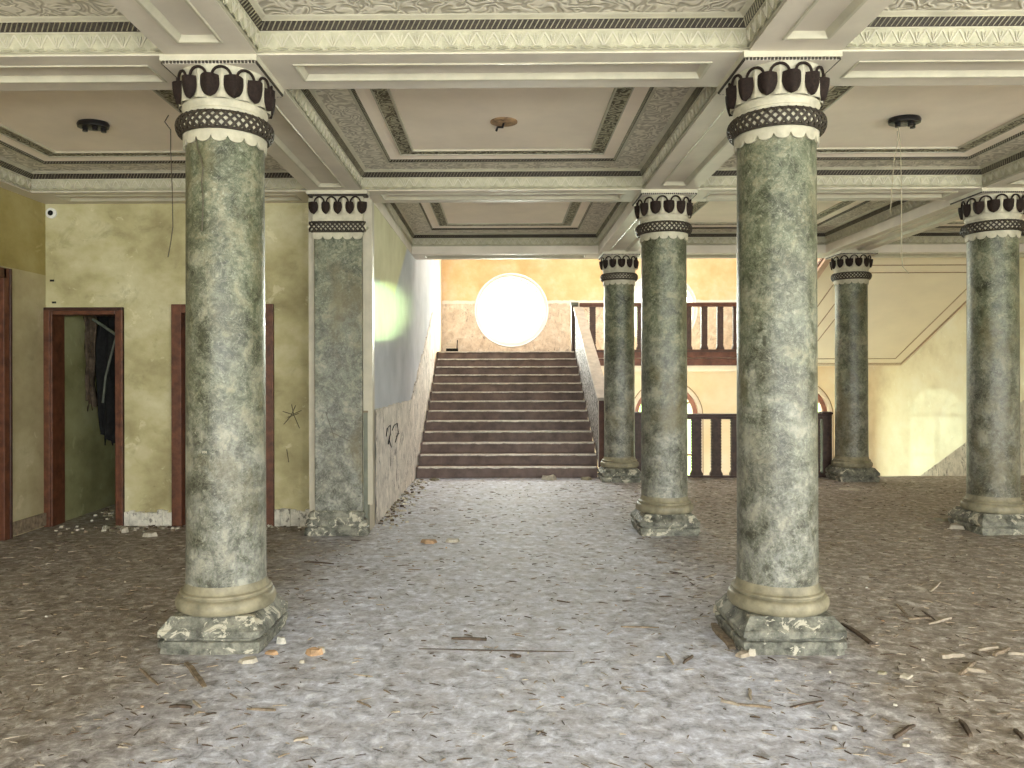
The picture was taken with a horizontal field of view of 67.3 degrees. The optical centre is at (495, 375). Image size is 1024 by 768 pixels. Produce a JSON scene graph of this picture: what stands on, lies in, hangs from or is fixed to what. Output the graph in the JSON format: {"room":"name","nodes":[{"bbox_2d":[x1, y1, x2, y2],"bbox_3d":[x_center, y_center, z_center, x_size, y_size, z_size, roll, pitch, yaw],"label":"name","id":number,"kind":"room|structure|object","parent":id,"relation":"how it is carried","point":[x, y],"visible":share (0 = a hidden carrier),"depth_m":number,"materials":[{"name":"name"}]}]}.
{"room":"historic interior","nodes":[
{"label":"historic interior","id":0,"kind":"room"},
{"bbox_2d":[0,181,30,192],"bbox_3d":[-4.712,-1.808,1.511,0.160,0.001,12.140,0,0,1],"label":"ceiling beam","id":1,"kind":"structure","parent":0,"point":[4,185],"depth_m":7.42,"materials":[{"name":"grey paint"}]},
{"bbox_2d":[0,187,45,536],"bbox_3d":[-4.913,-0.263,1.468,0.250,3.750,13.250,0,0,1],"label":"wall","id":2,"kind":"structure","parent":0,"point":[22,218],"depth_m":7.76,"materials":[{"name":"paint"}]},
{"bbox_2d":[0,267,12,540],"bbox_3d":[-4.841,0.267,6.680,0.300,2.650,1.575,0,0,1],"label":"door frame","id":3,"kind":"structure","parent":2,"relation":"in","point":[6,376],"depth_m":7.39,"materials":[{"name":"red paint"}]},
{"bbox_2d":[13,513,45,534],"bbox_3d":[-4.713,1.497,7.806,0.030,0.130,0.530,0,0,1],"label":"baseboard","id":4,"kind":"structure","parent":2,"relation":"attached to","point":[37,521],"depth_m":7.76,"materials":[{"name":"brown stone"}]},
{"bbox_2d":[0,0,163,56],"bbox_3d":[-3.248,-1.928,3.028,2.764,0.232,2.704,0,0,1],"label":"ceiling","id":5,"kind":"structure","parent":0,"point":[27,27],"depth_m":4.34,"materials":[{"name":"grey paint"}]},
{"bbox_2d":[65,316,114,520],"bbox_3d":[-3.222,-0.117,10.454,3.375,3.450,4.350,0,0,1],"label":"wall","id":6,"kind":"structure","parent":0,"point":[89,463],"depth_m":8.68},
{"bbox_2d":[83,316,114,444],"bbox_3d":[-4.416,0.022,8.772,0.515,1.565,0.167,0,0,-10],"label":"cloth","id":7,"kind":"object","parent":6,"relation":"hanging from","point":[98,342],"visible":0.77,"depth_m":8.75,"materials":[{"name":"black fabric"}]},
{"bbox_2d":[92,318,114,402],"bbox_3d":[-4.334,-0.172,8.538,0.286,0.943,0.032,0,0,1],"label":"pipe","id":8,"kind":"object","parent":6,"relation":"hanging from","point":[93,319],"visible":0.8,"depth_m":8.53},
{"bbox_2d":[0,90,305,192],"bbox_3d":[-3.221,-1.928,6.228,2.764,0.232,2.704,0,0,1],"label":"ceiling","id":9,"kind":"structure","parent":0,"point":[43,148],"depth_m":6.79,"materials":[{"name":"grey paint"}]},
{"bbox_2d":[76,119,109,132],"bbox_3d":[-3.241,-2.006,6.199,0.252,0.075,0.192,0,0,1],"label":"ceiling light","id":10,"kind":"object","parent":9,"relation":"attached to","point":[85,125],"visible":1,"depth_m":6.15,"materials":[{"name":"black metal"}]},
{"bbox_2d":[91,126,97,130],"bbox_3d":[-3.211,-1.992,6.168,0.052,0.045,0.052,0,0,0],"label":"socket","id":11,"kind":"object","parent":10,"relation":"attached to","point":[94,128],"depth_m":6.15,"materials":[{"name":"plastic"}]},
{"bbox_2d":[101,128,106,132],"bbox_3d":[-3.166,-1.992,6.218,0.052,0.045,0.052,0,0,0],"label":"socket","id":12,"kind":"object","parent":10,"relation":"attached to","point":[103,130],"depth_m":6.20,"materials":[{"name":"black ceramic"}]},
{"bbox_2d":[164,115,172,256],"bbox_3d":[-2.557,-1.487,6.023,0.070,1.116,0.007,0,0,1],"label":"hanging wire","id":13,"kind":"object","parent":9,"relation":"hanging from","point":[168,115],"visible":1,"depth_m":6.02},
{"bbox_2d":[45,203,308,512],"bbox_3d":[-3.294,-0.267,8.176,2.870,3.750,0.206,0,0,1],"label":"wall","id":14,"kind":"structure","parent":0,"point":[98,255],"depth_m":8.08,"materials":[{"name":"paint"}]},
{"bbox_2d":[46,208,56,218],"bbox_3d":[-4.666,-1.710,8.076,0.110,0.110,0.030,0,0,1],"label":"wall box","id":15,"kind":"object","parent":14,"relation":"attached to","point":[51,213],"visible":1,"depth_m":8.07,"materials":[{"name":"white plastic"}]},
{"bbox_2d":[43,307,124,526],"bbox_3d":[-4.313,0.436,8.168,0.830,2.310,0.250,0,0,1],"label":"door frame","id":16,"kind":"structure","parent":14,"relation":"in","point":[53,317],"depth_m":8.06,"materials":[{"name":"red paint"}]},
{"bbox_2d":[124,509,171,525],"bbox_3d":[-3.635,1.500,8.065,0.502,0.199,0.054,0,0,1],"label":"baseboard","id":17,"kind":"structure","parent":14,"relation":"attached to","point":[162,517],"depth_m":8.05,"materials":[{"name":"white paint"}]},
{"bbox_2d":[171,304,274,525],"bbox_3d":[-2.853,0.417,8.115,1.070,2.340,0.160,0,0,1],"label":"door frame","id":18,"kind":"structure","parent":14,"relation":"in","point":[177,310],"depth_m":8.04,"materials":[{"name":"red paint"}]},
{"bbox_2d":[274,508,308,526],"bbox_3d":[-2.090,1.490,8.050,0.432,0.209,0.058,0,0,1],"label":"baseboard","id":19,"kind":"structure","parent":14,"relation":"attached to","point":[283,516],"depth_m":8.03,"materials":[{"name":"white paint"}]},
{"bbox_2d":[108,0,359,189],"bbox_3d":[-1.632,-1.826,1.484,0.520,0.032,12.140,0,0,1],"label":"ceiling beam","id":20,"kind":"structure","parent":0,"point":[173,26],"depth_m":4.24,"materials":[{"name":"grey paint"}]},
{"bbox_2d":[374,204,441,523],"bbox_3d":[-1.359,-0.697,12.845,0.312,9.500,9.535,0,0,1],"label":"wall","id":21,"kind":"structure","parent":0,"point":[407,290],"depth_m":10.12,"materials":[{"name":"paint"}]},
{"bbox_2d":[17,188,979,203],"bbox_3d":[1.763,-1.834,7.785,13.000,0.032,0.520,0,0,1],"label":"ceiling beam","id":22,"kind":"structure","parent":0,"point":[908,194],"depth_m":7.86,"materials":[{"name":"grey paint"}]},
{"bbox_2d":[284,87,716,190],"bbox_3d":[0.054,-1.936,6.200,2.794,0.232,2.704,0,0,1],"label":"ceiling","id":23,"kind":"structure","parent":0,"point":[589,138],"depth_m":6.45,"materials":[{"name":"grey paint"}]},
{"bbox_2d":[490,117,517,131],"bbox_3d":[0.069,-2.004,6.200,0.220,0.094,0.220,0,0,1],"label":"ceiling rose","id":24,"kind":"object","parent":23,"relation":"attached to","point":[500,122],"visible":1,"depth_m":6.17,"materials":[{"name":"beige paint"}]},
{"bbox_2d":[216,0,786,54],"bbox_3d":[0.026,-1.936,3.000,2.794,0.232,2.704,0,0,1],"label":"ceiling","id":25,"kind":"structure","parent":0,"point":[270,27],"depth_m":4.31,"materials":[{"name":"grey paint"}]},
{"bbox_2d":[374,202,633,253],"bbox_3d":[0.130,-1.991,9.764,2.804,0.342,3.434,0,0,1],"label":"ceiling","id":26,"kind":"structure","parent":0,"point":[466,227],"depth_m":10.84,"materials":[{"name":"grey paint"}]},
{"bbox_2d":[0,476,1023,767],"bbox_3d":[1.634,1.722,3.361,13.200,0.349,17.150,0,0,1],"label":"floor","id":27,"kind":"structure","parent":0,"point":[591,731],"depth_m":4.36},
{"bbox_2d":[120,526,128,532],"bbox_3d":[-3.731,1.542,7.725,0.100,0.054,0.073,0,0,44],"label":"chip","id":28,"kind":"object","parent":27,"relation":"on","point":[123,529],"visible":1,"depth_m":7.70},
{"bbox_2d":[139,668,158,684],"bbox_3d":[-1.798,1.561,3.992,0.019,0.012,0.285,0,0,-42],"label":"wood strip","id":29,"kind":"object","parent":27,"relation":"on","point":[144,672],"visible":1,"depth_m":3.98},
{"bbox_2d":[142,532,157,536],"bbox_3d":[-3.373,1.547,7.524,0.148,0.044,0.101,0,0,10],"label":"chip","id":30,"kind":"object","parent":27,"relation":"on","point":[147,534],"visible":1,"depth_m":7.50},
{"bbox_2d":[169,704,191,708],"bbox_3d":[-1.479,1.556,3.620,0.108,0.012,0.025,0,0,6],"label":"wood strip","id":31,"kind":"object","parent":27,"relation":"on","point":[173,705],"visible":1,"depth_m":3.62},
{"bbox_2d":[184,662,206,687],"bbox_3d":[-1.566,1.558,4.021,0.034,0.012,0.399,0,0,-34],"label":"wood strip","id":32,"kind":"object","parent":27,"relation":"on","point":[193,671],"visible":1,"depth_m":4.01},
{"bbox_2d":[192,700,201,707],"bbox_3d":[-1.419,1.556,3.651,0.013,0.010,0.104,0,0,-41],"label":"wood strip","id":33,"kind":"object","parent":27,"relation":"on","point":[197,704],"visible":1,"depth_m":3.64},
{"bbox_2d":[157,53,287,654],"bbox_3d":[-1.617,-0.118,4.613,0.609,3.404,0.609,0,0,1],"label":"column","id":34,"kind":"structure","parent":27,"relation":"on","point":[227,603],"depth_m":4.41,"materials":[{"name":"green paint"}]},
{"bbox_2d":[195,137,203,230],"bbox_3d":[-1.691,-1.101,4.392,0.058,0.551,0.008,0,0,18],"label":"wire","id":35,"kind":"object","parent":34,"relation":"hanging from","point":[195,137],"visible":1,"depth_m":4.38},
{"bbox_2d":[202,449,208,454],"bbox_3d":[-1.656,0.434,4.389,0.044,0.030,0.010,0,0,11],"label":"number plate","id":36,"kind":"object","parent":34,"relation":"attached to","point":[204,451],"visible":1,"depth_m":4.39,"materials":[{"name":"beige paint"}]},
{"bbox_2d":[54,479,428,536],"bbox_3d":[-2.716,1.557,9.549,3.805,0.038,3.911,0,0,-3],"label":"rubble","id":37,"kind":"object","parent":27,"relation":"on","point":[393,509],"visible":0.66,"depth_m":8.55,"materials":[{"name":"grey stone"}]},
{"bbox_2d":[238,656,257,663],"bbox_3d":[-1.353,1.553,4.204,0.110,0.022,0.068,0,0,-16],"label":"chip","id":38,"kind":"object","parent":27,"relation":"on","point":[251,659],"visible":1,"depth_m":4.19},
{"bbox_2d":[246,707,275,710],"bbox_3d":[-1.095,1.558,3.595,0.139,0.010,0.015,0,0,5],"label":"wood strip","id":39,"kind":"object","parent":27,"relation":"on","point":[254,708],"visible":1,"depth_m":3.59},
{"bbox_2d":[265,650,278,655],"bbox_3d":[-1.257,1.556,4.330,0.084,0.020,0.045,0,0,11],"label":"chip","id":40,"kind":"object","parent":27,"relation":"on","point":[269,652],"visible":1,"depth_m":4.32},
{"bbox_2d":[276,636,285,644],"bbox_3d":[-1.254,1.546,4.508,0.058,0.040,0.053,0,0,-7],"label":"chip","id":41,"kind":"object","parent":27,"relation":"on","point":[280,640],"visible":1,"depth_m":4.49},
{"bbox_2d":[293,736,307,741],"bbox_3d":[-0.837,1.562,3.310,0.062,0.010,0.025,0,0,-17],"label":"wood strip","id":42,"kind":"object","parent":27,"relation":"on","point":[303,737],"visible":1,"depth_m":3.30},
{"bbox_2d":[305,647,322,656],"bbox_3d":[-1.018,1.547,4.326,0.092,0.038,0.066,0,0,-25],"label":"chip","id":43,"kind":"object","parent":27,"relation":"on","point":[313,651],"visible":1,"depth_m":4.31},
{"bbox_2d":[304,561,333,563],"bbox_3d":[-1.474,1.558,6.424,0.276,0.010,0.014,0,0,16],"label":"wood strip","id":44,"kind":"object","parent":27,"relation":"on","point":[304,561],"visible":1,"depth_m":6.42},
{"bbox_2d":[304,190,374,535],"bbox_3d":[-1.547,-0.117,7.789,0.660,3.402,0.570,0,0,1],"label":"pilaster","id":45,"kind":"object","parent":27,"relation":"on","point":[340,226],"visible":1,"depth_m":7.56,"materials":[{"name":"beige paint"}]},
{"bbox_2d":[356,700,370,707],"bbox_3d":[-0.625,1.559,3.658,0.104,0.007,0.011,0,0,41],"label":"splinter","id":46,"kind":"object","parent":27,"relation":"on","point":[361,702],"visible":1,"depth_m":3.65,"materials":[{"name":"brown wood"}]},
{"bbox_2d":[420,539,436,543],"bbox_3d":[-0.629,1.549,7.212,0.163,0.032,0.115,0,0,11],"label":"chip","id":47,"kind":"object","parent":27,"relation":"on","point":[425,541],"visible":1,"depth_m":7.18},
{"bbox_2d":[445,538,459,542],"bbox_3d":[-0.409,1.551,7.274,0.147,0.032,0.106,0,0,-20],"label":"chip","id":48,"kind":"object","parent":27,"relation":"on","point":[448,540],"visible":1,"depth_m":7.24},
{"bbox_2d":[451,637,486,640],"bbox_3d":[-0.155,1.558,4.560,0.209,0.014,0.031,0,0,5],"label":"wood strip","id":49,"kind":"object","parent":27,"relation":"on","point":[452,638],"visible":1,"depth_m":4.55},
{"bbox_2d":[419,648,573,651],"bbox_3d":[0.003,1.560,4.373,0.883,0.006,0.011,0,0,4],"label":"wood strip","id":50,"kind":"object","parent":27,"relation":"on","point":[419,648],"visible":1,"depth_m":4.37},
{"bbox_2d":[416,351,597,477],"bbox_3d":[0.215,0.536,13.943,2.814,2.086,4.351,0,0,1],"label":"staircase","id":51,"kind":"structure","parent":27,"relation":"on","point":[491,414],"depth_m":13.15,"materials":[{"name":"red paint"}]},
{"bbox_2d":[570,302,603,466],"bbox_3d":[1.661,-0.044,13.879,0.250,2.939,4.105,0,0,1],"label":"parapet","id":52,"kind":"object","parent":51,"relation":"attached to","point":[590,371],"visible":0.84,"depth_m":13.34,"materials":[{"name":"grey paint"}]},
{"bbox_2d":[0,480,1023,767],"bbox_3d":[1.514,1.555,6.979,12.154,0.028,8.863,0,0,1],"label":"litter","id":53,"kind":"object","parent":27,"relation":"on","point":[844,516],"visible":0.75,"depth_m":4.68,"materials":[{"name":"brown wood"}]},
{"bbox_2d":[509,653,520,657],"bbox_3d":[0.111,1.556,4.278,0.063,0.014,0.032,0,0,15],"label":"wood strip","id":54,"kind":"object","parent":27,"relation":"on","point":[512,654],"visible":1,"depth_m":4.27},
{"bbox_2d":[541,474,556,480],"bbox_3d":[0.810,1.525,11.585,0.203,0.076,0.160,0,0,21],"label":"chip","id":55,"kind":"object","parent":27,"relation":"on","point":[552,477],"visible":1,"depth_m":11.53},
{"bbox_2d":[581,477,591,479],"bbox_3d":[1.380,1.537,11.563,0.162,0.045,0.122,0,0,25],"label":"chip","id":56,"kind":"object","parent":27,"relation":"on","point":[582,478],"visible":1,"depth_m":11.52,"materials":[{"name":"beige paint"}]},
{"bbox_2d":[597,251,640,482],"bbox_3d":[1.859,-0.127,11.543,0.609,3.404,0.609,0,0,1],"label":"column","id":57,"kind":"structure","parent":27,"relation":"on","point":[619,463],"depth_m":11.34,"materials":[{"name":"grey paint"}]},
{"bbox_2d":[621,626,658,627],"bbox_3d":[0.896,1.556,4.769,0.234,0.008,0.016,0,0,5],"label":"wood strip","id":58,"kind":"object","parent":27,"relation":"on","point":[621,626],"visible":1,"depth_m":4.77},
{"bbox_2d":[630,189,699,535],"bbox_3d":[1.706,-0.126,7.784,0.609,3.404,0.609,0,0,1],"label":"column","id":59,"kind":"structure","parent":27,"relation":"on","point":[664,507],"depth_m":7.58,"materials":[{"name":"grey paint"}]},
{"bbox_2d":[665,653,673,664],"bbox_3d":[0.959,1.553,4.228,0.015,0.010,0.166,0,0,-3],"label":"wood strip","id":60,"kind":"object","parent":27,"relation":"on","point":[666,654],"visible":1,"depth_m":4.22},
{"bbox_2d":[682,655,693,663],"bbox_3d":[1.054,1.551,4.211,0.016,0.012,0.129,0,0,39],"label":"wood strip","id":61,"kind":"object","parent":27,"relation":"on","point":[690,657],"visible":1,"depth_m":4.21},
{"bbox_2d":[703,573,716,578],"bbox_3d":[1.670,1.553,5.975,0.174,0.012,0.022,0,0,-43],"label":"wood strip","id":62,"kind":"object","parent":27,"relation":"on","point":[714,574],"visible":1,"depth_m":5.96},
{"bbox_2d":[711,623,735,649],"bbox_3d":[1.364,1.554,4.610,0.064,0.020,0.448,0,0,0],"label":"wood strip","id":63,"kind":"object","parent":27,"relation":"on","point":[716,628],"visible":1,"depth_m":4.56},
{"bbox_2d":[721,699,739,705],"bbox_3d":[1.117,1.551,3.653,0.089,0.012,0.019,0,0,40],"label":"wood strip","id":64,"kind":"object","parent":27,"relation":"on","point":[722,700],"visible":1,"depth_m":3.65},
{"bbox_2d":[635,411,832,477],"bbox_3d":[3.599,1.056,11.829,3.125,1.010,0.170,0,0,1],"label":"balustrade","id":65,"kind":"object","parent":27,"relation":"on","point":[824,417],"visible":0.27,"depth_m":11.79,"materials":[{"name":"brown wood"}]},
{"bbox_2d":[735,649,749,657],"bbox_3d":[1.408,1.551,4.311,0.066,0.024,0.150,0,0,43],"label":"chip","id":66,"kind":"object","parent":27,"relation":"on","point":[741,654],"visible":0.76,"depth_m":4.27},
{"bbox_2d":[748,688,751,699],"bbox_3d":[1.245,1.552,3.756,0.019,0.012,0.136,0,0,16],"label":"wood strip","id":67,"kind":"object","parent":27,"relation":"on","point":[749,689],"visible":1,"depth_m":3.75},
{"bbox_2d":[749,649,755,656],"bbox_3d":[1.435,1.538,4.293,0.047,0.049,0.028,0,0,9],"label":"chip","id":68,"kind":"object","parent":27,"relation":"on","point":[752,652],"visible":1,"depth_m":4.28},
{"bbox_2d":[738,703,771,708],"bbox_3d":[1.220,1.552,3.619,0.153,0.010,0.017,0,0,13],"label":"wood strip","id":69,"kind":"object","parent":27,"relation":"on","point":[741,704],"visible":1,"depth_m":3.62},
{"bbox_2d":[715,50,846,655],"bbox_3d":[1.675,-0.126,4.584,0.609,3.404,0.609,0,0,1],"label":"column","id":70,"kind":"structure","parent":27,"relation":"on","point":[776,603],"depth_m":4.38,"materials":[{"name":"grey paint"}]},
{"bbox_2d":[789,700,823,707],"bbox_3d":[1.484,1.560,3.660,0.209,0.010,0.013,0,0,-22],"label":"wood strip","id":71,"kind":"object","parent":27,"relation":"on","point":[818,701],"visible":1,"depth_m":3.66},
{"bbox_2d":[839,488,860,490],"bbox_3d":[4.848,1.544,10.519,0.290,0.021,0.168,0,0,26],"label":"chip","id":72,"kind":"object","parent":27,"relation":"on","point":[852,489],"visible":1,"depth_m":10.48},
{"bbox_2d":[825,250,879,481],"bbox_3d":[5.329,-0.135,11.512,0.609,3.404,0.609,0,0,1],"label":"column","id":73,"kind":"structure","parent":27,"relation":"on","point":[851,276],"depth_m":11.32,"materials":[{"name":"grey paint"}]},
{"bbox_2d":[841,623,873,644],"bbox_3d":[2.185,1.552,4.644,0.034,0.014,0.365,0,0,-1],"label":"wood strip","id":74,"kind":"object","parent":27,"relation":"on","point":[867,640],"visible":0.97,"depth_m":4.61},
{"bbox_2d":[877,670,886,674],"bbox_3d":[2.029,1.554,4.034,0.053,0.013,0.040,0,0,20],"label":"chip","id":75,"kind":"object","parent":27,"relation":"on","point":[880,672],"visible":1,"depth_m":4.03,"materials":[{"name":"beige paint"}]},
{"bbox_2d":[896,604,907,614],"bbox_3d":[2.713,1.556,5.139,0.023,0.012,0.229,0,0,14],"label":"wood strip","id":76,"kind":"object","parent":27,"relation":"on","point":[898,605],"visible":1,"depth_m":5.12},
{"bbox_2d":[892,724,915,738],"bbox_3d":[1.792,1.554,3.371,0.188,0.014,0.019,0,0,-39],"label":"wood strip","id":77,"kind":"object","parent":27,"relation":"on","point":[907,728],"visible":1,"depth_m":3.36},
{"bbox_2d":[899,673,912,679],"bbox_3d":[2.131,1.553,3.988,0.052,0.012,0.077,0,0,43],"label":"chip","id":78,"kind":"object","parent":27,"relation":"on","point":[907,676],"visible":1,"depth_m":3.97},
{"bbox_2d":[902,742,909,746],"bbox_3d":[1.730,1.555,3.244,0.032,0.013,0.025,0,0,-5],"label":"chip","id":79,"kind":"object","parent":27,"relation":"on","point":[904,744],"visible":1,"depth_m":3.24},
{"bbox_2d":[908,617,931,619],"bbox_3d":[2.722,1.555,4.934,0.154,0.014,0.021,0,0,-7],"label":"wood strip","id":80,"kind":"object","parent":27,"relation":"on","point":[910,618],"visible":1,"depth_m":4.93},
{"bbox_2d":[929,582,940,591],"bbox_3d":[3.244,1.549,5.665,0.022,0.012,0.323,0,0,41],"label":"wood strip","id":81,"kind":"object","parent":27,"relation":"on","point":[938,583],"visible":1,"depth_m":5.63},
{"bbox_2d":[928,617,951,624],"bbox_3d":[2.822,1.554,4.882,0.242,0.014,0.020,0,0,-31],"label":"wood strip","id":82,"kind":"object","parent":27,"relation":"on","point":[945,618],"visible":1,"depth_m":4.88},
{"bbox_2d":[932,517,947,520],"bbox_3d":[4.773,1.530,8.232,0.160,0.032,0.129,0,0,-20],"label":"chip","id":83,"kind":"object","parent":27,"relation":"on","point":[934,518],"visible":0.85,"depth_m":8.20,"materials":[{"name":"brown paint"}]},
{"bbox_2d":[932,592,954,593],"bbox_3d":[3.209,1.553,5.503,0.146,0.010,0.015,0,0,11],"label":"wood strip","id":84,"kind":"object","parent":27,"relation":"on","point":[932,592],"visible":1,"depth_m":5.50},
{"bbox_2d":[939,652,964,658],"bbox_3d":[2.534,1.549,4.267,0.144,0.022,0.041,0,0,-12],"label":"wood strip","id":85,"kind":"object","parent":27,"relation":"on","point":[948,655],"visible":1,"depth_m":4.26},
{"bbox_2d":[949,523,964,529],"bbox_3d":[4.758,1.531,7.833,0.240,0.038,0.209,0,0,34],"label":"chip","id":86,"kind":"object","parent":27,"relation":"on","point":[952,525],"visible":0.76,"depth_m":7.80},
{"bbox_2d":[958,719,972,736],"bbox_3d":[2.076,1.551,3.393,0.023,0.016,0.151,0,0,17],"label":"wood strip","id":87,"kind":"object","parent":27,"relation":"on","point":[963,724],"visible":1,"depth_m":3.38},
{"bbox_2d":[959,661,976,674],"bbox_3d":[2.512,1.549,4.089,0.254,0.018,0.020,0,0,-43],"label":"wood strip","id":88,"kind":"object","parent":27,"relation":"on","point":[970,664],"visible":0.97,"depth_m":4.06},
{"bbox_2d":[967,667,985,672],"bbox_3d":[2.531,1.548,4.048,0.084,0.018,0.024,0,0,23],"label":"wood strip","id":89,"kind":"object","parent":27,"relation":"on","point":[971,669],"visible":1,"depth_m":4.04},
{"bbox_2d":[948,187,1023,535],"bbox_3d":[5.016,-0.135,7.755,0.609,3.404,0.609,0,0,1],"label":"column","id":90,"kind":"structure","parent":27,"relation":"on","point":[992,504],"depth_m":7.56,"materials":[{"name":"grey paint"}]},
{"bbox_2d":[978,646,998,650],"bbox_3d":[2.800,1.546,4.368,0.143,0.016,0.026,0,0,-14],"label":"wood strip","id":91,"kind":"object","parent":27,"relation":"on","point":[985,648],"visible":1,"depth_m":4.36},
{"bbox_2d":[992,646,1009,656],"bbox_3d":[2.843,1.546,4.319,0.196,0.016,0.029,0,0,-34],"label":"wood strip","id":92,"kind":"object","parent":27,"relation":"on","point":[1004,650],"visible":1,"depth_m":4.30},
{"bbox_2d":[1007,651,1023,655],"bbox_3d":[2.906,1.547,4.287,0.092,0.014,0.023,0,0,10],"label":"wood strip","id":93,"kind":"object","parent":27,"relation":"on","point":[1010,652],"visible":1,"depth_m":4.28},
{"bbox_2d":[1013,728,1023,740],"bbox_3d":[2.272,1.553,3.329,0.023,0.014,0.096,0,0,12],"label":"wood strip","id":94,"kind":"object","parent":27,"relation":"on","point":[1016,731],"visible":1,"depth_m":3.33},
{"bbox_2d":[0,50,1023,90],"bbox_3d":[1.736,-1.834,4.585,13.000,0.032,0.520,0,0,1],"label":"ceiling beam","id":95,"kind":"structure","parent":0,"point":[988,67],"depth_m":4.64,"materials":[{"name":"grey paint"}]},
{"bbox_2d":[598,209,640,253],"bbox_3d":[1.791,-1.835,9.750,0.540,0.032,3.410,0,0,1],"label":"ceiling beam","id":96,"kind":"structure","parent":0,"point":[625,238],"depth_m":10.28,"materials":[{"name":"grey paint"}]},
{"bbox_2d":[442,258,834,474],"bbox_3d":[3.588,-0.709,17.419,10.125,9.500,0.300,0,0,1],"label":"wall","id":97,"kind":"structure","parent":0,"point":[563,282],"depth_m":17.29,"materials":[{"name":"paint"}]},
{"bbox_2d":[474,273,548,346],"bbox_3d":[0.362,-1.481,17.387,1.675,1.675,0.220,0,0,1],"label":"window","id":98,"kind":"structure","parent":97,"relation":"in","point":[487,286],"depth_m":17.32,"materials":[{"name":"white glass"}]},
{"bbox_2d":[634,278,697,337],"bbox_3d":[3.708,-1.489,17.358,1.675,1.675,0.220,0,0,1],"label":"window","id":99,"kind":"structure","parent":97,"relation":"in","point":[690,298],"depth_m":17.28,"materials":[{"name":"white glass"}]},
{"bbox_2d":[635,386,703,474],"bbox_3d":[3.845,1.458,17.332,1.649,2.764,0.190,0,0,1],"label":"window","id":100,"kind":"structure","parent":97,"relation":"in","point":[691,402],"depth_m":17.25,"materials":[{"name":"beige paint"}]},
{"bbox_2d":[818,386,833,459],"bbox_3d":[6.755,1.451,17.307,1.649,2.764,0.190,0,0,1],"label":"window","id":101,"kind":"structure","parent":97,"relation":"in","point":[821,403],"depth_m":17.22,"materials":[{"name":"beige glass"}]},
{"bbox_2d":[412,252,1023,259],"bbox_3d":[3.525,-2.116,11.705,9.545,0.586,0.530,0,0,1],"label":"ceiling beam","id":102,"kind":"structure","parent":0,"point":[880,254],"depth_m":11.79,"materials":[{"name":"grey paint"}]},
{"bbox_2d":[644,0,893,188],"bbox_3d":[1.658,-1.834,1.456,0.520,0.032,12.140,0,0,1],"label":"ceiling beam","id":103,"kind":"structure","parent":0,"point":[799,25],"depth_m":4.26,"materials":[{"name":"grey paint"}]},
{"bbox_2d":[638,200,949,252],"bbox_3d":[3.480,-2.000,9.735,2.864,0.342,3.434,0,0,1],"label":"ceiling","id":104,"kind":"structure","parent":0,"point":[714,223],"depth_m":10.33,"materials":[{"name":"grey paint"}]},
{"bbox_2d":[698,85,1023,188],"bbox_3d":[3.349,-1.944,6.171,2.804,0.232,2.704,0,0,1],"label":"ceiling","id":105,"kind":"structure","parent":0,"point":[966,136],"depth_m":6.70,"materials":[{"name":"grey paint"}]},
{"bbox_2d":[888,114,921,273],"bbox_3d":[3.270,-1.435,6.142,0.252,1.250,0.192,0,0,1],"label":"ceiling light","id":106,"kind":"object","parent":105,"relation":"attached to","point":[910,120],"depth_m":6.09,"materials":[{"name":"black metal"}]},
{"bbox_2d":[890,131,898,211],"bbox_3d":[3.151,-1.614,6.072,0.070,0.643,0.006,0,0,1],"label":"hanging wire","id":107,"kind":"object","parent":106,"relation":"hanging from","point":[897,131],"visible":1,"depth_m":6.07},
{"bbox_2d":[827,205,960,252],"bbox_3d":[5.170,-1.843,9.720,0.540,0.032,3.410,0,0,1],"label":"ceiling beam","id":108,"kind":"structure","parent":0,"point":[943,216],"depth_m":9.68,"materials":[{"name":"grey paint"}]},
{"bbox_2d":[843,0,1023,50],"bbox_3d":[3.321,-1.944,2.971,2.804,0.232,2.704,0,0,1],"label":"ceiling","id":109,"kind":"structure","parent":0,"point":[904,25],"depth_m":4.30,"materials":[{"name":"grey paint"}]},
{"bbox_2d":[868,257,1023,475],"bbox_3d":[8.388,-0.721,5.977,0.325,9.500,22.500,0,0,1],"label":"wall","id":110,"kind":"structure","parent":0,"point":[917,408],"depth_m":14.82,"materials":[{"name":"paint"}]},
{"bbox_2d":[871,214,1023,251],"bbox_3d":[6.760,-2.008,9.706,2.664,0.342,3.434,0,0,1],"label":"ceiling","id":111,"kind":"structure","parent":0,"point":[947,237],"depth_m":11.40,"materials":[{"name":"grey paint"}]},
{"bbox_2d":[984,172,1023,187],"bbox_3d":[4.958,-1.842,1.427,0.520,0.032,12.140,0,0,1],"label":"ceiling beam","id":112,"kind":"structure","parent":0,"point":[1017,181],"depth_m":7.32,"materials":[{"name":"grey paint"}]},
{"bbox_3d":[3.571,-0.363,16.534,9.545,0.300,1.470,0,0,1],"label":"floor","id":113,"kind":"structure","parent":0,"visible":0},
{"bbox_2d":[446,340,457,350],"bbox_3d":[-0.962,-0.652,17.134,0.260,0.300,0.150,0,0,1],"label":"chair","id":114,"kind":"object","parent":113,"relation":"on","point":[447,349],"visible":0.76,"depth_m":17.06,"materials":[{"name":"black wood"}]},
{"bbox_2d":[596,350,736,371],"bbox_3d":[3.548,-0.309,15.835,3.580,0.432,0.210,0,0,1],"label":"trim","id":115,"kind":"structure","parent":113,"relation":"attached to","point":[697,360],"depth_m":15.77,"materials":[{"name":"brown wood"}]},
{"bbox_2d":[579,302,736,350],"bbox_3d":[3.543,-1.023,15.810,3.614,1.020,0.170,0,0,1],"label":"balustrade","id":116,"kind":"object","parent":115,"relation":"on","point":[703,306],"visible":0.37,"depth_m":15.77,"materials":[{"name":"brown wood"}]},
{"bbox_2d":[817,258,965,365],"bbox_3d":[6.794,-1.801,13.861,3.045,3.200,4.060,0,0,1],"label":"wall","id":117,"kind":"structure","parent":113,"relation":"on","point":[905,310],"depth_m":13.53,"materials":[{"name":"yellow paint"}]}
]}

